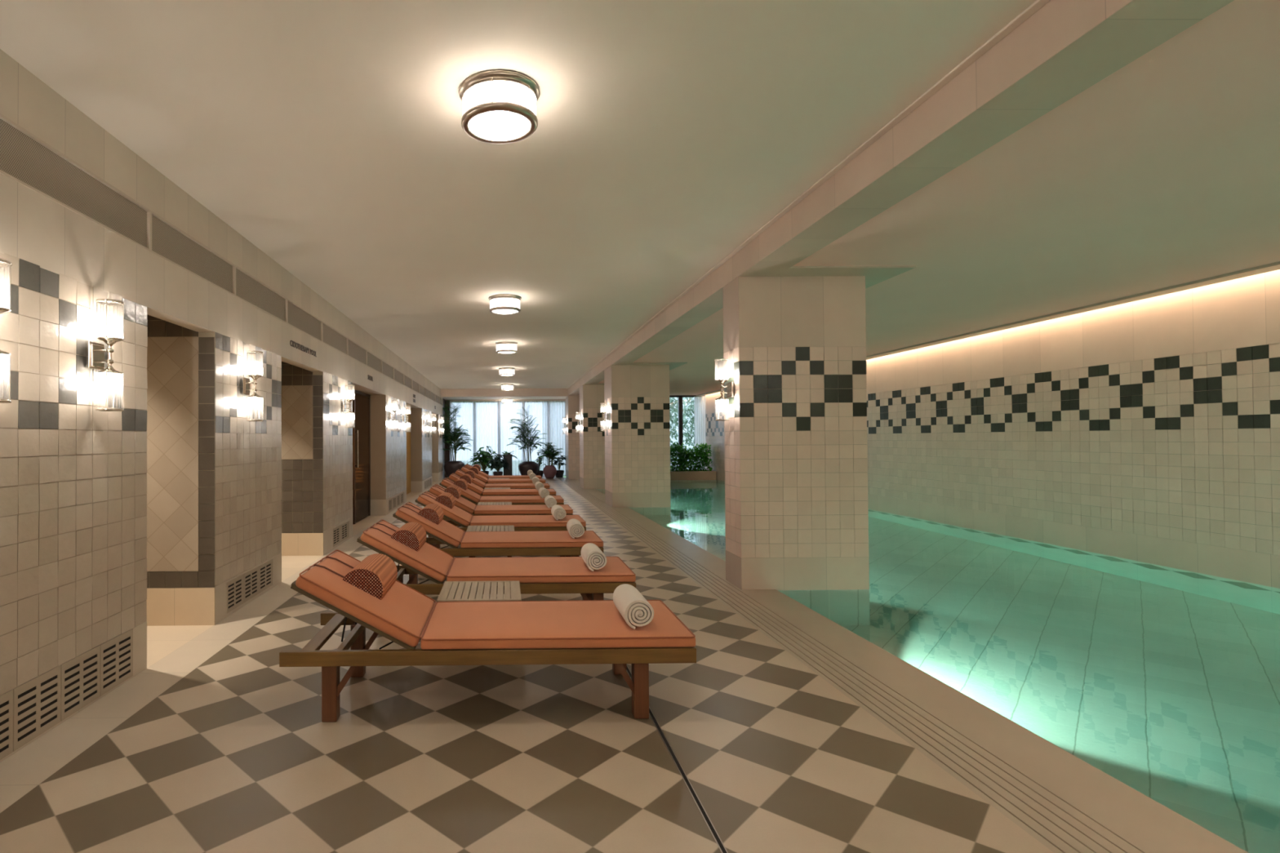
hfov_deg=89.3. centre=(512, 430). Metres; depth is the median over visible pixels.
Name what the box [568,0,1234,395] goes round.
beam
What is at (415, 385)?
air vent
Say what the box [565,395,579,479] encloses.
column
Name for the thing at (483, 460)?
leafy shrub
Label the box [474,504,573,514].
seat cushion
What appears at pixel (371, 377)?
sign lettering
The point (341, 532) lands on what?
air vent
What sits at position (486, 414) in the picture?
sheer curtain
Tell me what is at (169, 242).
air vent
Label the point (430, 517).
cushion
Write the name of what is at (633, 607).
rolled towel
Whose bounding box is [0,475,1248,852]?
floor
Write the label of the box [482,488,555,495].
seat cushion
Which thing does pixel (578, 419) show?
wall sconce
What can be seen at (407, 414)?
wall sconce
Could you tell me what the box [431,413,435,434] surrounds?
wall sconce
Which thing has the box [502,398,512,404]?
ceiling lamp
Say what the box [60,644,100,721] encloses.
air vent
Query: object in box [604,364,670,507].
column
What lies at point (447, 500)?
headrest pillow
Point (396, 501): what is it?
air vent
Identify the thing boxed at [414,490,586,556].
sun lounger
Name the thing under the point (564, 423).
wall sconce
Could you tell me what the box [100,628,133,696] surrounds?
air vent
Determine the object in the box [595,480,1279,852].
pool water
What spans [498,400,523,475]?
sheer curtain
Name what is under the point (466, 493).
cushion
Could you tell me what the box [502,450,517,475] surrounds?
square planter
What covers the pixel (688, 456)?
hedge
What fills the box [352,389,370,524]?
door
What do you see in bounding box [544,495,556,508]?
rolled towel
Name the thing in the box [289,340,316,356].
sign lettering
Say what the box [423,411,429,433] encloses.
wall sconce
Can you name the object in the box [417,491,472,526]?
cushion
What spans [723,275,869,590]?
column
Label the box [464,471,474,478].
pillow
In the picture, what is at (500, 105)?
ceiling lamp
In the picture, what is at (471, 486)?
cushion
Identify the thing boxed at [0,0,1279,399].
ceiling
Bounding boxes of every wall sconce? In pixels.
[0,257,12,403]
[84,298,124,411]
[240,351,262,421]
[342,384,355,427]
[389,400,398,431]
[403,404,410,431]
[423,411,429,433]
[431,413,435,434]
[439,417,444,434]
[562,417,567,434]
[575,412,581,432]
[600,402,608,431]
[714,358,733,421]
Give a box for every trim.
[566,0,1050,388]
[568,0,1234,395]
[695,261,1279,395]
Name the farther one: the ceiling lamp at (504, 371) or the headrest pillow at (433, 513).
the ceiling lamp at (504, 371)
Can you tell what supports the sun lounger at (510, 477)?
on the floor
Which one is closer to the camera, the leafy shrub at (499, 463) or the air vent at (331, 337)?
the air vent at (331, 337)
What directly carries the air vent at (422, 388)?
in the wall at (73, 474)
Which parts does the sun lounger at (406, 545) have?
backrest frame, rail, rail, leg, leg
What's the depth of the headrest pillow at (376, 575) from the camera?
3.27 m
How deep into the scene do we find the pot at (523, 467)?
21.68 m
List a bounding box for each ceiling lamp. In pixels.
[458,69,539,143]
[488,293,521,315]
[495,341,517,354]
[498,367,515,376]
[501,383,513,390]
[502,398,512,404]
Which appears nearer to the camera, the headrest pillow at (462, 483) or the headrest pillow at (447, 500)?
the headrest pillow at (447, 500)
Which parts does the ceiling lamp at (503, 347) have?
ceiling plate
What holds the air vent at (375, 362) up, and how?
in the wall at (73, 474)
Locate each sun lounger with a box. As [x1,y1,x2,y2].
[279,549,696,722]
[356,519,635,599]
[392,502,603,583]
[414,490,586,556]
[427,484,573,527]
[439,477,564,505]
[447,472,555,499]
[454,469,550,488]
[460,466,545,483]
[464,463,541,479]
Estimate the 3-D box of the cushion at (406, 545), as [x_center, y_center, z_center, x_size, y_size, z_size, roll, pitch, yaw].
[-0.762,0.883,4.730,0.590,0.345,0.694,0,-1,-1]
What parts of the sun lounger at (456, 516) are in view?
backrest frame, rail, rail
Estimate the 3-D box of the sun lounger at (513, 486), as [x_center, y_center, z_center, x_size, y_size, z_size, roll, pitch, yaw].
[-0.234,1.161,13.154,1.982,0.714,0.702,0,-1,-1]
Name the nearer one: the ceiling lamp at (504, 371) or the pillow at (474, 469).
the pillow at (474, 469)
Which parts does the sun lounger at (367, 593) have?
leg, rail, backrest frame, leg, rail, leg, leg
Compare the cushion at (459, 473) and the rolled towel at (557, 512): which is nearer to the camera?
the rolled towel at (557, 512)
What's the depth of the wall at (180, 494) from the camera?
4.65 m
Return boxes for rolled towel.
[527,470,533,475]
[528,472,536,479]
[532,476,539,484]
[534,481,544,490]
[538,487,549,497]
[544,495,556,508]
[551,504,566,519]
[566,519,584,538]
[580,542,606,571]
[613,583,653,629]
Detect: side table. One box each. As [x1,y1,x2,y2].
[436,581,521,602]
[466,524,514,557]
[477,502,511,505]
[484,487,510,488]
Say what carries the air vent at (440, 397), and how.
in the wall at (73, 474)
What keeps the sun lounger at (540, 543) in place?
on the floor
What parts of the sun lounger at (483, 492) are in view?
rail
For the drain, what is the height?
0.012 m
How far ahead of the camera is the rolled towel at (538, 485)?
11.38 m
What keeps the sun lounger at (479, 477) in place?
on the floor
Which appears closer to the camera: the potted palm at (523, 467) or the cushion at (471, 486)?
the cushion at (471, 486)
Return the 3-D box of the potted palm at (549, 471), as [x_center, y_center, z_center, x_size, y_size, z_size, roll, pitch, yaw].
[1.287,1.000,21.474,0.949,1.232,0.864,0,-1,-3]
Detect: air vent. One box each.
[0,113,151,252]
[0,689,13,759]
[13,665,61,751]
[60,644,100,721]
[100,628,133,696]
[151,210,235,296]
[226,559,272,613]
[235,264,287,324]
[287,298,322,342]
[322,320,347,355]
[333,520,349,546]
[347,337,367,365]
[367,350,382,373]
[382,360,394,380]
[388,492,404,511]
[394,367,404,385]
[404,373,412,389]
[412,378,419,393]
[419,383,425,396]
[424,477,431,489]
[425,387,431,399]
[431,391,435,401]
[435,394,439,404]
[439,396,443,405]
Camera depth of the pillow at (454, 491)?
8.62 m
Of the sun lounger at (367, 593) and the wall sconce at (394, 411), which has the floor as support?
the sun lounger at (367, 593)
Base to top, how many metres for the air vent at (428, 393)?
0.252 m
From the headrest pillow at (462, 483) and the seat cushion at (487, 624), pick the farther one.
the headrest pillow at (462, 483)
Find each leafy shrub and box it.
[466,445,497,474]
[487,453,509,475]
[535,453,546,477]
[550,455,565,477]
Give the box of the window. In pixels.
[669,395,705,470]
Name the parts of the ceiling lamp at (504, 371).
ceiling plate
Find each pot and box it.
[444,461,465,477]
[493,471,502,475]
[518,461,538,475]
[536,470,543,477]
[542,465,556,478]
[555,470,564,477]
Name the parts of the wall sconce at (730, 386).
lamp shade, bulb, lamp shade, arm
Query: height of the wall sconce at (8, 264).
0.568 m
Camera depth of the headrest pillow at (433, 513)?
6.02 m
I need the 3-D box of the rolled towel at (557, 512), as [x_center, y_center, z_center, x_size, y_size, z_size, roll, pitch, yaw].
[0.540,0.956,7.434,0.147,0.146,0.350,0,-1,-1]
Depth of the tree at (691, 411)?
27.55 m
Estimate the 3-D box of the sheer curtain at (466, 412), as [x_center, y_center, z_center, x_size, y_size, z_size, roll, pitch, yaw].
[-1.794,0.287,22.640,0.850,2.680,0.094,0,-1,-1]
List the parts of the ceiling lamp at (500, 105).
drum rod, drum rod, ceiling plate, bulb, drum rod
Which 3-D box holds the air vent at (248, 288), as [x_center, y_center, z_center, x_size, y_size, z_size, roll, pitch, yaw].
[-2.210,-1.179,5.616,0.028,0.252,1.197,0,-1,-1]
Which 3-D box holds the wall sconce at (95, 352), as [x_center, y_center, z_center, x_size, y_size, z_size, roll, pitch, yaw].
[-2.093,-0.386,3.282,0.151,0.568,0.126,0,-1,-1]
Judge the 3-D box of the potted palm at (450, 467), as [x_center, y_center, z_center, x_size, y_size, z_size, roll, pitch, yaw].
[-2.035,0.293,21.771,1.423,2.690,1.199,-1,-1,34]
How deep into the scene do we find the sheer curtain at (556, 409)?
22.69 m
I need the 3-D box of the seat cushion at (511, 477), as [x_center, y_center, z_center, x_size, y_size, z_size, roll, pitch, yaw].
[0.066,1.174,16.087,1.313,0.062,0.694,0,-1,-1]
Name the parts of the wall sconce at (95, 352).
arm, lamp shade, lamp shade, bulb, bulb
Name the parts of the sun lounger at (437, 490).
rail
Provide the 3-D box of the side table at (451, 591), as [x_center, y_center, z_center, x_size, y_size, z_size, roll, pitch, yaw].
[-0.201,1.208,4.048,0.505,0.385,0.510,0,-1,-1]
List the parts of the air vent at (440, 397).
perforated panel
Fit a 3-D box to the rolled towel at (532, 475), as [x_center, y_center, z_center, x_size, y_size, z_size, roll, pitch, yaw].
[0.466,1.048,14.588,0.147,0.146,0.350,0,-1,0]
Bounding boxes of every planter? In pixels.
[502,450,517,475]
[670,470,716,479]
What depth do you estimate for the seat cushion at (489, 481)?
14.34 m
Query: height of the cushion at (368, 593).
0.345 m
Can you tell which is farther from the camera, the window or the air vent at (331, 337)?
the window
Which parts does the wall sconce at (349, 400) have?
lamp shade, lamp shade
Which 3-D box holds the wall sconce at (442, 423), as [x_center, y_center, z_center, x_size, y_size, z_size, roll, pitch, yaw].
[-2.283,-0.164,20.580,0.151,0.568,0.126,0,-1,-1]
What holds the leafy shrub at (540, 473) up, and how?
on the floor
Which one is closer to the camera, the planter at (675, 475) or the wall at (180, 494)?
the wall at (180, 494)
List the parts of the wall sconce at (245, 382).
arm, lamp shade, lamp shade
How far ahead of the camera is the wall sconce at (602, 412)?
12.86 m
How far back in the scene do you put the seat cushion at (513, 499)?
9.93 m
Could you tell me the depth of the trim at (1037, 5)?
3.38 m
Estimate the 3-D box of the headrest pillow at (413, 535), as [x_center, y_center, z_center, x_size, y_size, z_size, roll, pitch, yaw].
[-0.779,0.799,4.804,0.210,0.163,0.427,0,-1,-1]
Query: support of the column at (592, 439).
on the basin
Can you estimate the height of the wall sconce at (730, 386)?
0.568 m
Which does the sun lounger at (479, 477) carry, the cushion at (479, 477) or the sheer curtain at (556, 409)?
the cushion at (479, 477)
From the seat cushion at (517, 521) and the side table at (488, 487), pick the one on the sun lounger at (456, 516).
the seat cushion at (517, 521)
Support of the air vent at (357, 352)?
in the wall at (73, 474)
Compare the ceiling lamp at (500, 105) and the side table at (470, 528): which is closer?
the ceiling lamp at (500, 105)
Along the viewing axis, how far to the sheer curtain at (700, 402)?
21.56 m
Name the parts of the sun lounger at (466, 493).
backrest frame, rail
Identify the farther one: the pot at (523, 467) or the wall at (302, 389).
the pot at (523, 467)
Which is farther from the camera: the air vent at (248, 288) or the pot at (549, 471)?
the pot at (549, 471)
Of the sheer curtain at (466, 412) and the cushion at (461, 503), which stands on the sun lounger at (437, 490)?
the cushion at (461, 503)
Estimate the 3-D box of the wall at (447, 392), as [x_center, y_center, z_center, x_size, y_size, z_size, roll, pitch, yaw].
[2.107,0.218,22.073,9.300,3.400,2.100,0,-1,-1]
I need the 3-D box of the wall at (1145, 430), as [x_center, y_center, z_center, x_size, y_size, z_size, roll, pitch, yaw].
[6.839,0.506,7.520,0.202,4.200,28.900,0,-1,-1]
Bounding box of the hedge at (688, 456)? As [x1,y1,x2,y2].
[670,442,714,471]
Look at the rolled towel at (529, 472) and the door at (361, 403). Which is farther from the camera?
the rolled towel at (529, 472)
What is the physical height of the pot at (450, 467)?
0.600 m
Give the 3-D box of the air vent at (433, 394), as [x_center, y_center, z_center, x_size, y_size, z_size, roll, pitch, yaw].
[-2.354,-1.010,18.781,0.028,0.252,1.197,0,-1,-1]
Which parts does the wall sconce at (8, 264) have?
lamp shade, lamp shade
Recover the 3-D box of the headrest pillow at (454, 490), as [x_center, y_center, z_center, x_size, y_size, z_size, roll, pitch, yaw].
[-0.830,0.850,8.834,0.210,0.163,0.427,0,-1,-1]
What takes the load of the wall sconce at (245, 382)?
attached to the wall at (73, 474)
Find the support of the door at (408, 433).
in the wall at (73, 474)
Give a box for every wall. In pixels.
[0,48,443,762]
[146,314,215,626]
[280,361,323,555]
[440,388,568,478]
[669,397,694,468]
[705,269,1279,588]
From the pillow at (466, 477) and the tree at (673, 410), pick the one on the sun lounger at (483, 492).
the pillow at (466, 477)
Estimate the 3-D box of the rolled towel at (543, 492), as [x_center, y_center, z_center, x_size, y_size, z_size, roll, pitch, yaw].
[0.504,0.991,10.130,0.147,0.146,0.350,0,-1,-3]
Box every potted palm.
[442,400,473,477]
[506,404,546,475]
[537,442,563,478]
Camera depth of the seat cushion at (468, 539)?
5.92 m
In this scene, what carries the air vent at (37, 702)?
in the wall at (73, 474)
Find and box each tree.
[669,397,688,452]
[676,397,694,449]
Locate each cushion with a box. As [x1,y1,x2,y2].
[295,551,434,647]
[360,520,453,582]
[395,502,464,546]
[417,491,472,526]
[420,600,695,649]
[429,484,475,513]
[440,478,480,502]
[446,556,635,582]
[448,474,483,494]
[455,470,485,488]
[460,531,603,547]
[461,466,488,482]
[464,464,488,478]
[470,515,586,527]
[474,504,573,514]
[479,495,564,502]
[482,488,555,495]
[484,483,550,488]
[487,479,545,483]
[488,475,541,479]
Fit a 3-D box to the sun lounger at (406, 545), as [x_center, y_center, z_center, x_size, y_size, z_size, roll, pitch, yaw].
[-0.135,1.052,4.735,1.982,0.714,0.702,0,-1,-1]
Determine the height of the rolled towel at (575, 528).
0.146 m
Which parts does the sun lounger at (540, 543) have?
leg, backrest frame, rail, rail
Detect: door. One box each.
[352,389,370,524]
[405,407,410,494]
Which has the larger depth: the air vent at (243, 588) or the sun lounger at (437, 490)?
the sun lounger at (437, 490)
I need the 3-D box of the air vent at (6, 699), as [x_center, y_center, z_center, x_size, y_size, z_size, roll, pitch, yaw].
[-2.152,1.247,2.588,0.008,0.268,0.290,0,-1,-1]
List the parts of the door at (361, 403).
handle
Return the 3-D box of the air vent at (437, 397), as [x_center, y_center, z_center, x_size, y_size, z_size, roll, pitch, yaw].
[-2.368,-0.994,19.978,0.028,0.252,1.197,0,-1,-1]
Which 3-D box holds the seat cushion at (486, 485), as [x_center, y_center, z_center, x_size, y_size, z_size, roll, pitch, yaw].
[0.099,1.137,13.157,1.313,0.062,0.694,0,-1,-1]
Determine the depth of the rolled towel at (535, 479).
12.89 m
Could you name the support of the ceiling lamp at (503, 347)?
attached to the ceiling
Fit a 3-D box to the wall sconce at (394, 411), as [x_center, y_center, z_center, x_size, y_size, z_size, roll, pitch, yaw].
[-2.186,-0.278,11.731,0.151,0.568,0.126,0,-1,-1]
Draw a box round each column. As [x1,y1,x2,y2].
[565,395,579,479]
[579,384,604,488]
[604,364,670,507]
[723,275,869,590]
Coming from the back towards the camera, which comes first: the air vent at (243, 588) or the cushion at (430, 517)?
the cushion at (430, 517)
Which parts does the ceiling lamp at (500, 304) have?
ceiling plate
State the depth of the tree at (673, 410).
25.00 m
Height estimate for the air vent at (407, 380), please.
0.252 m
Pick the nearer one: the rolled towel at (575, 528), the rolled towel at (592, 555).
the rolled towel at (592, 555)
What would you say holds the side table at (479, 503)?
on the floor
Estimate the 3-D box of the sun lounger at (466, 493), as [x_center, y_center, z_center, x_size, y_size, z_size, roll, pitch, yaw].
[-0.190,1.123,10.214,1.982,0.714,0.702,0,-1,-1]
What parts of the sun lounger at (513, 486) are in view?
rail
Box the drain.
[626,663,728,852]
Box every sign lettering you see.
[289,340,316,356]
[368,374,373,381]
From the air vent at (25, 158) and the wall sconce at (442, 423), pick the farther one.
the wall sconce at (442, 423)
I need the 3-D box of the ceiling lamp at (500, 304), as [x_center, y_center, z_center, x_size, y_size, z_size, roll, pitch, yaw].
[-0.086,-1.484,7.479,0.388,0.168,0.388,0,-1,-1]
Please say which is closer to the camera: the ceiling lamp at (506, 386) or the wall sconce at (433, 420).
the wall sconce at (433, 420)
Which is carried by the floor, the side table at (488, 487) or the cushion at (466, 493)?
the side table at (488, 487)
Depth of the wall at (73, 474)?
3.46 m
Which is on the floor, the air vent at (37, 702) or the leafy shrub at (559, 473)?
the leafy shrub at (559, 473)
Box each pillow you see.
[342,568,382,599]
[343,553,397,599]
[391,522,426,551]
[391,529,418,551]
[417,503,443,524]
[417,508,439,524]
[435,492,455,508]
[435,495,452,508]
[444,487,458,498]
[447,484,461,498]
[453,478,467,490]
[453,480,466,489]
[459,475,471,483]
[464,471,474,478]
[469,467,478,474]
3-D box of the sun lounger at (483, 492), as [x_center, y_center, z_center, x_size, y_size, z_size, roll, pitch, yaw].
[-0.210,1.141,11.654,1.982,0.714,0.702,0,-1,-1]
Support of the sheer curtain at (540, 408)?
hanging from the wall at (447, 392)
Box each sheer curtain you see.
[449,401,474,466]
[473,400,498,475]
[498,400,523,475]
[523,400,548,475]
[547,400,565,475]
[693,395,706,468]
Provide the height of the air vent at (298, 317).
0.252 m
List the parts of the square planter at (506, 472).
pot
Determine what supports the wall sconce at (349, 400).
attached to the wall at (73, 474)
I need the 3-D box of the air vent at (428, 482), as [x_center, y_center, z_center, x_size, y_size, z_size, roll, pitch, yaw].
[-2.315,1.444,17.459,0.008,0.220,1.596,0,-1,-1]
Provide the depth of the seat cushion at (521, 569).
4.53 m
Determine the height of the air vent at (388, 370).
0.252 m
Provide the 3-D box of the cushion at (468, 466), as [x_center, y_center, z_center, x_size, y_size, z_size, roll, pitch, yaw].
[-0.893,1.028,16.078,0.590,0.345,0.694,0,-1,-1]

